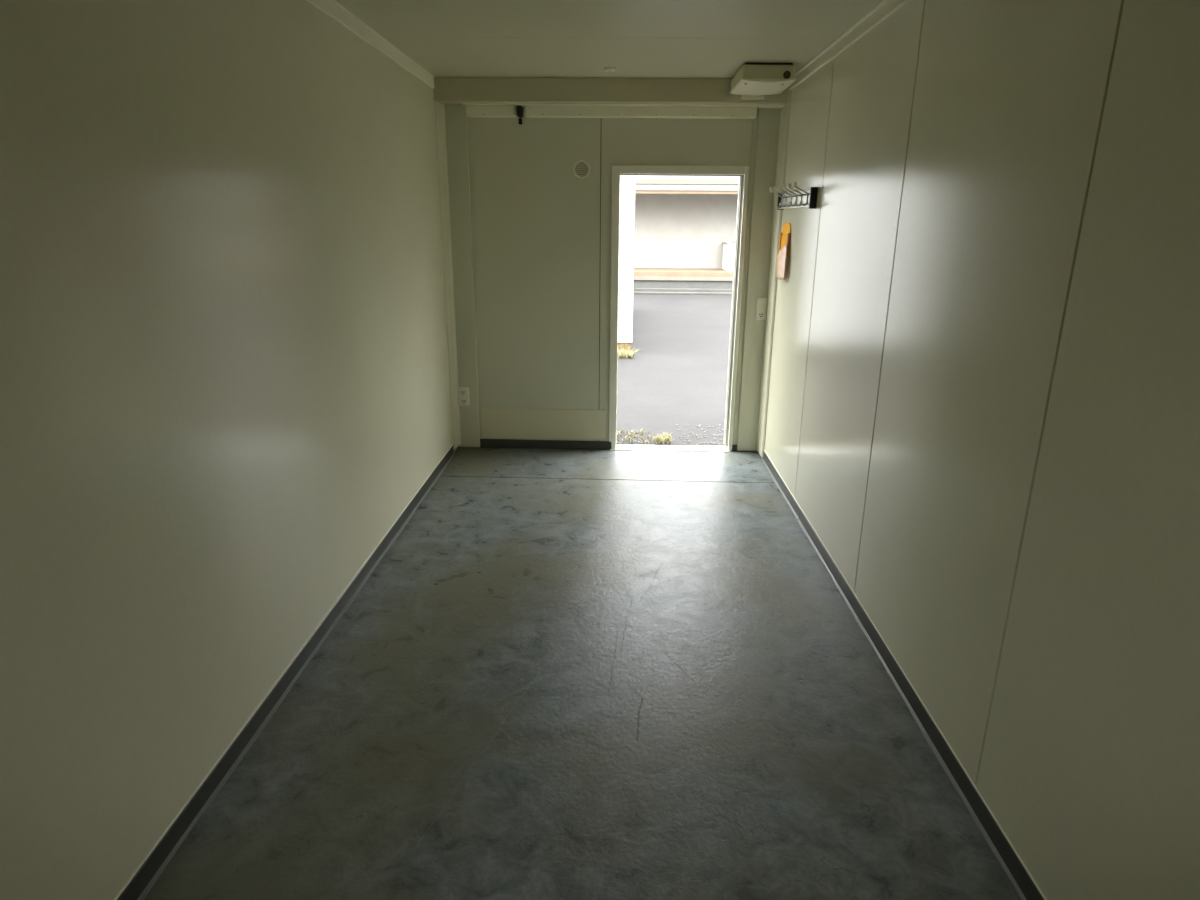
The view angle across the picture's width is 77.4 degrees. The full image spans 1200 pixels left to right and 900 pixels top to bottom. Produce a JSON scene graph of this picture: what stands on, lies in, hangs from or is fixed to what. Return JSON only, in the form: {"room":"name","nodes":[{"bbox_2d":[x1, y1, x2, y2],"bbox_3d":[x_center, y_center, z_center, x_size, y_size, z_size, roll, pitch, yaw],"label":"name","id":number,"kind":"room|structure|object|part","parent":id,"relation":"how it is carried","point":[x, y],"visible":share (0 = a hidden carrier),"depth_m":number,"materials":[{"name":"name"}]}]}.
{"room":"empty portable cabin","nodes":[
{"label":"empty portable cabin","id":0,"kind":"room"},
{"bbox_2d":[0,0,457,899],"bbox_3d":[-1.188,-0.359,2.446,0.100,2.630,6.170,1,17,1],"label":"wall","id":1,"kind":"structure","parent":0,"point":[224,366],"depth_m":2.04,"materials":[{"name":"grey paint"}]},
{"bbox_2d":[114,444,454,899],"bbox_3d":[-1.139,0.843,2.716,0.022,0.074,5.780,1,17,1],"label":"baseboard","id":2,"kind":"structure","parent":1,"relation":"attached to","point":[145,876],"depth_m":2.49,"materials":[{"name":"grey plastic"}]},
{"bbox_2d":[307,0,433,88],"bbox_3d":[-1.124,-1.474,1.990,0.016,0.068,5.760,1,17,1],"label":"trim","id":3,"kind":"structure","parent":1,"relation":"attached to","point":[332,8],"depth_m":3.53,"materials":[{"name":"beige"}]},
{"bbox_2d":[435,101,460,448],"bbox_3d":[-1.049,-1.170,5.196,0.034,2.400,0.130,1,17,1],"label":"trim","id":4,"kind":"structure","parent":1,"relation":"attached to","point":[439,108],"depth_m":5.17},
{"bbox_2d":[144,446,1020,899],"bbox_3d":[-0.017,0.898,2.792,2.501,0.060,6.150,1,17,1],"label":"floor","id":5,"kind":"structure","parent":0,"point":[568,674],"depth_m":2.55,"materials":[{"name":"grey laminate"}]},
{"bbox_2d":[458,107,758,450],"bbox_3d":[0.068,-1.230,5.300,2.461,2.630,0.100,1,17,1],"label":"wall","id":6,"kind":"structure","parent":0,"point":[541,232],"depth_m":5.19,"materials":[{"name":"grey paint"}]},
{"bbox_2d":[444,104,479,445],"bbox_3d":[-0.977,-1.155,5.283,0.174,2.344,0.030,1,17,1],"label":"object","id":7,"kind":"structure","parent":6,"relation":"attached to","point":[455,115],"depth_m":5.22,"materials":[{"name":"white paint"}]},
{"bbox_2d":[458,387,469,405],"bbox_3d":[-1.000,-0.392,5.496,0.082,0.139,0.014,1,17,1],"label":"double socket","id":8,"kind":"object","parent":6,"relation":"attached to","point":[463,392],"visible":1,"depth_m":5.49,"materials":[{"name":"white plastic"}]},
{"bbox_2d":[466,105,515,117],"bbox_3d":[-0.714,-2.219,4.914,0.317,0.062,0.094,1,17,1],"label":"cable trunking","id":9,"kind":"object","parent":6,"relation":"attached to","point":[484,111],"visible":1,"depth_m":4.88,"materials":[{"name":"beige plastic"}]},
{"bbox_2d":[517,105,522,124],"bbox_3d":[-0.522,-2.191,4.914,0.032,0.113,0.100,1,17,1],"label":"clamp","id":10,"kind":"object","parent":6,"relation":"attached to","point":[519,107],"visible":1,"depth_m":4.88,"materials":[{"name":"black plastic"}]},
{"bbox_2d":[480,408,605,439],"bbox_3d":[-0.422,-0.193,5.577,0.930,0.227,0.007,1,17,1],"label":"trim","id":11,"kind":"structure","parent":6,"relation":"attached to","point":[495,423],"depth_m":5.57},
{"bbox_2d":[480,439,610,449],"bbox_3d":[-0.406,-0.043,5.617,0.984,0.068,0.018,1,17,1],"label":"baseboard","id":12,"kind":"structure","parent":6,"relation":"attached to","point":[484,443],"depth_m":5.61,"materials":[{"name":"grey plastic"}]},
{"bbox_2d":[573,160,589,178],"bbox_3d":[-0.124,-1.888,5.044,0.116,0.116,0.010,1,17,1],"label":"air vent","id":13,"kind":"object","parent":6,"relation":"in","point":[581,169],"visible":1,"depth_m":5.04,"materials":[{"name":"beige plastic"}]},
{"bbox_3d":[-0.124,-1.889,5.048,0.091,0.091,0.001,1,17,1],"label":"plate","id":14,"kind":"part","parent":13,"relation":"part of","materials":[{"name":"beige plastic"}]},
{"bbox_2d":[433,77,789,104],"bbox_3d":[0.073,-2.302,4.820,2.261,0.136,0.185,1,17,1],"label":"ceiling beam","id":15,"kind":"structure","parent":6,"relation":"attached to","point":[447,90],"depth_m":4.74,"materials":[{"name":"white paint"}]},
{"bbox_2d":[461,102,785,107],"bbox_3d":[0.148,-2.235,4.857,2.071,0.012,0.150,1,17,1],"label":"trim","id":16,"kind":"structure","parent":6,"relation":"attached to","point":[523,104],"depth_m":4.80,"materials":[{"name":"beige"}]},
{"bbox_2d":[524,106,757,118],"bbox_3d":[0.265,-2.205,4.893,1.511,0.062,0.094,1,17,1],"label":"cable trunking","id":17,"kind":"object","parent":6,"relation":"attached to","point":[704,112],"visible":1,"depth_m":4.85,"materials":[{"name":"beige plastic"}]},
{"bbox_2d":[609,165,748,451],"bbox_3d":[0.533,-0.896,5.391,0.917,2.144,0.160,1,17,1],"label":"door frame","id":18,"kind":"structure","parent":6,"relation":"in","point":[742,172],"depth_m":5.26,"materials":[{"name":"white paint"}]},
{"bbox_3d":[0.524,0.054,5.684,0.897,0.156,0.160,1,17,1],"label":"sill","id":19,"kind":"part","parent":18,"relation":"part of","materials":[{"name":"silver metal"}]},
{"bbox_2d":[732,444,736,450],"bbox_3d":[1.004,-0.016,5.591,0.032,0.050,0.012,1,17,1],"label":"baseboard","id":20,"kind":"structure","parent":6,"relation":"attached to","point":[734,446],"depth_m":5.59,"materials":[{"name":"grey plastic"}]},
{"bbox_2d":[737,108,780,450],"bbox_3d":[1.113,-1.117,5.245,0.166,2.340,0.020,1,17,1],"label":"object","id":21,"kind":"structure","parent":6,"relation":"attached to","point":[768,118],"depth_m":5.19,"materials":[{"name":"white paint"}]},
{"bbox_2d":[755,298,766,319],"bbox_3d":[1.134,-0.991,5.263,0.074,0.155,0.018,1,17,1],"label":"light switch","id":22,"kind":"object","parent":6,"relation":"attached to","point":[761,305],"visible":1,"depth_m":5.26,"materials":[{"name":"white plastic"}]},
{"bbox_2d":[335,0,881,77],"bbox_3d":[0.001,-1.570,2.041,2.461,0.100,6.170,1,17,1],"label":"ceiling","id":23,"kind":"structure","parent":0,"point":[446,38],"depth_m":3.58,"materials":[{"name":"grey paint"}]},
{"bbox_2d":[604,67,615,71],"bbox_3d":[0.059,-2.240,4.415,0.074,0.019,0.074,1,17,1],"label":"ceiling plate","id":24,"kind":"object","parent":23,"relation":"attached to","point":[607,69],"visible":1,"depth_m":4.39,"materials":[{"name":"white plastic"}]},
{"bbox_2d":[730,63,795,99],"bbox_3d":[0.976,-2.194,4.470,0.334,0.124,0.499,1,17,1],"label":"ceiling box","id":25,"kind":"object","parent":23,"relation":"attached to","point":[753,81],"visible":1,"depth_m":4.25,"materials":[{"name":"beige plastic"}]},
{"bbox_3d":[0.959,-2.208,4.469,0.288,0.076,0.494,1,17,1],"label":"casing","id":26,"kind":"part","parent":25,"relation":"part of","materials":[{"name":"beige plastic"}]},
{"bbox_3d":[0.962,-2.250,4.462,0.263,0.014,0.482,1,17,1],"label":"mounting plate","id":27,"kind":"part","parent":25,"relation":"part of","materials":[{"name":"grey plastic"}]},
{"bbox_2d":[765,0,1199,899],"bbox_3d":[1.172,-0.325,2.394,0.100,2.630,6.170,1,17,1],"label":"wall","id":28,"kind":"structure","parent":0,"point":[984,398],"depth_m":1.95,"materials":[{"name":"grey paint"}]},
{"bbox_2d":[756,90,791,457],"bbox_3d":[1.181,-1.125,5.136,0.026,2.418,0.180,1,17,1],"label":"trim","id":29,"kind":"structure","parent":28,"relation":"attached to","point":[785,111],"depth_m":5.11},
{"bbox_2d":[778,223,790,256],"bbox_3d":[1.179,-1.343,4.786,0.020,0.204,0.254,1,17,1],"label":"holder","id":30,"kind":"object","parent":28,"relation":"attached to","point":[785,235],"visible":0.84,"depth_m":4.75,"materials":[{"name":"orange"}]},
{"bbox_3d":[1.182,-1.348,4.902,0.020,0.145,0.028,1,17,1],"label":"rail","id":31,"kind":"part","parent":30,"relation":"part of","materials":[{"name":"orange"}]},
{"bbox_2d":[776,245,786,279],"bbox_3d":[1.156,-1.209,4.810,0.021,0.222,0.282,1,17,1],"label":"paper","id":32,"kind":"object","parent":30,"relation":"hanging from","point":[782,256],"visible":1,"depth_m":4.75,"materials":[{"name":"white paper"}]},
{"bbox_3d":[1.176,-1.281,4.686,0.020,0.145,0.028,1,17,1],"label":"rail","id":33,"kind":"part","parent":30,"relation":"part of","materials":[{"name":"orange"}]},
{"bbox_2d":[769,182,817,209],"bbox_3d":[1.123,-1.502,4.454,0.124,0.139,0.852,1,17,1],"label":"coat rack","id":34,"kind":"object","parent":28,"relation":"attached to","point":[803,198],"visible":1,"depth_m":4.34,"materials":[{"name":"grey metal"}]},
{"bbox_3d":[1.164,-1.489,4.458,0.040,0.093,0.830,1,17,1],"label":"rail","id":35,"kind":"part","parent":34,"relation":"part of","materials":[{"name":"grey metal"}]},
{"bbox_2d":[789,0,909,89],"bbox_3d":[1.117,-1.443,1.940,0.022,0.065,5.760,1,17,1],"label":"trim","id":36,"kind":"structure","parent":28,"relation":"attached to","point":[884,9],"depth_m":3.46,"materials":[{"name":"beige plastic"}]},
{"bbox_2d":[762,450,1046,899],"bbox_3d":[1.100,0.880,2.652,0.022,0.074,5.750,1,17,1],"label":"baseboard","id":37,"kind":"structure","parent":28,"relation":"attached to","point":[1017,872],"depth_m":2.50,"materials":[{"name":"grey plastic"}]},
{"label":"outside","id":38,"kind":"structure","parent":0,"visible":0},
{"bbox_2d":[616,294,731,445],"bbox_3d":[0.337,-2.762,15.236,80.000,0.100,100.000,1,17,1],"label":"ground","id":39,"kind":"structure","parent":38,"point":[678,375],"depth_m":9.35,"materials":[{"name":"grey asphalt"}]},
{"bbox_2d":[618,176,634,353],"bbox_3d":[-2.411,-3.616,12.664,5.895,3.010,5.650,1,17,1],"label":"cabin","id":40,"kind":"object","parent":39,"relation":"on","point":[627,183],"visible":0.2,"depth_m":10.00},
{"bbox_2d":[618,348,639,358],"bbox_3d":[0.337,-1.319,10.178,0.435,0.131,0.364,1,17,1],"label":"dry weeds","id":41,"kind":"object","parent":39,"relation":"on","point":[624,354],"visible":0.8,"depth_m":10.12,"materials":[{"name":"plant"}]},
{"bbox_2d":[616,429,652,444],"bbox_3d":[0.217,-0.119,6.427,0.480,0.048,0.438,1,17,1],"label":"litter","id":42,"kind":"object","parent":39,"relation":"on","point":[633,432],"visible":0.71,"depth_m":6.42,"materials":[{"name":"beige plant"}]},
{"bbox_2d":[652,432,672,444],"bbox_3d":[0.525,-0.103,6.359,0.205,0.063,0.260,1,17,1],"label":"tuft","id":43,"kind":"object","parent":39,"relation":"on","point":[665,439],"visible":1,"depth_m":6.32,"materials":[{"name":"plant"}]},
{"bbox_2d":[633,292,731,294],"bbox_3d":[2.933,-3.926,18.813,18.000,0.050,0.150,1,17,1],"label":"kerb","id":44,"kind":"object","parent":39,"relation":"on","point":[677,293],"visible":0.11,"depth_m":18.77,"materials":[{"name":"concrete"}]},
{"bbox_2d":[633,288,732,292],"bbox_3d":[2.948,-4.114,19.356,18.000,0.090,0.200,1,17,1],"label":"channel","id":45,"kind":"object","parent":39,"relation":"on","point":[634,289],"visible":0.07,"depth_m":19.28,"materials":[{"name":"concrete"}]},
{"bbox_2d":[633,179,738,288],"bbox_3d":[2.981,-5.670,19.854,18.000,2.770,1.630,1,17,1],"label":"building","id":46,"kind":"structure","parent":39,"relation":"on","point":[681,226],"depth_m":20.28,"materials":[{"name":"grey paint"}]},
{"bbox_2d":[722,242,734,270],"bbox_3d":[4.056,-5.154,19.964,1.500,0.715,1.130,1,17,1],"label":"box","id":47,"kind":"object","parent":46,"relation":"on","point":[728,247],"visible":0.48,"depth_m":19.54,"materials":[{"name":"grey"}]},
{"bbox_3d":[4.059,-5.477,19.865,1.500,0.040,1.130,1,17,1],"label":"lid","id":48,"kind":"part","parent":47,"relation":"part of","materials":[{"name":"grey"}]},
{"bbox_2d":[675,424,724,445],"bbox_3d":[0.949,-0.138,6.563,0.536,0.014,0.683,1,17,1],"label":"gravel","id":49,"kind":"object","parent":39,"relation":"on","point":[676,424],"visible":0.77,"depth_m":6.53,"materials":[{"name":"gravel"}]}
]}

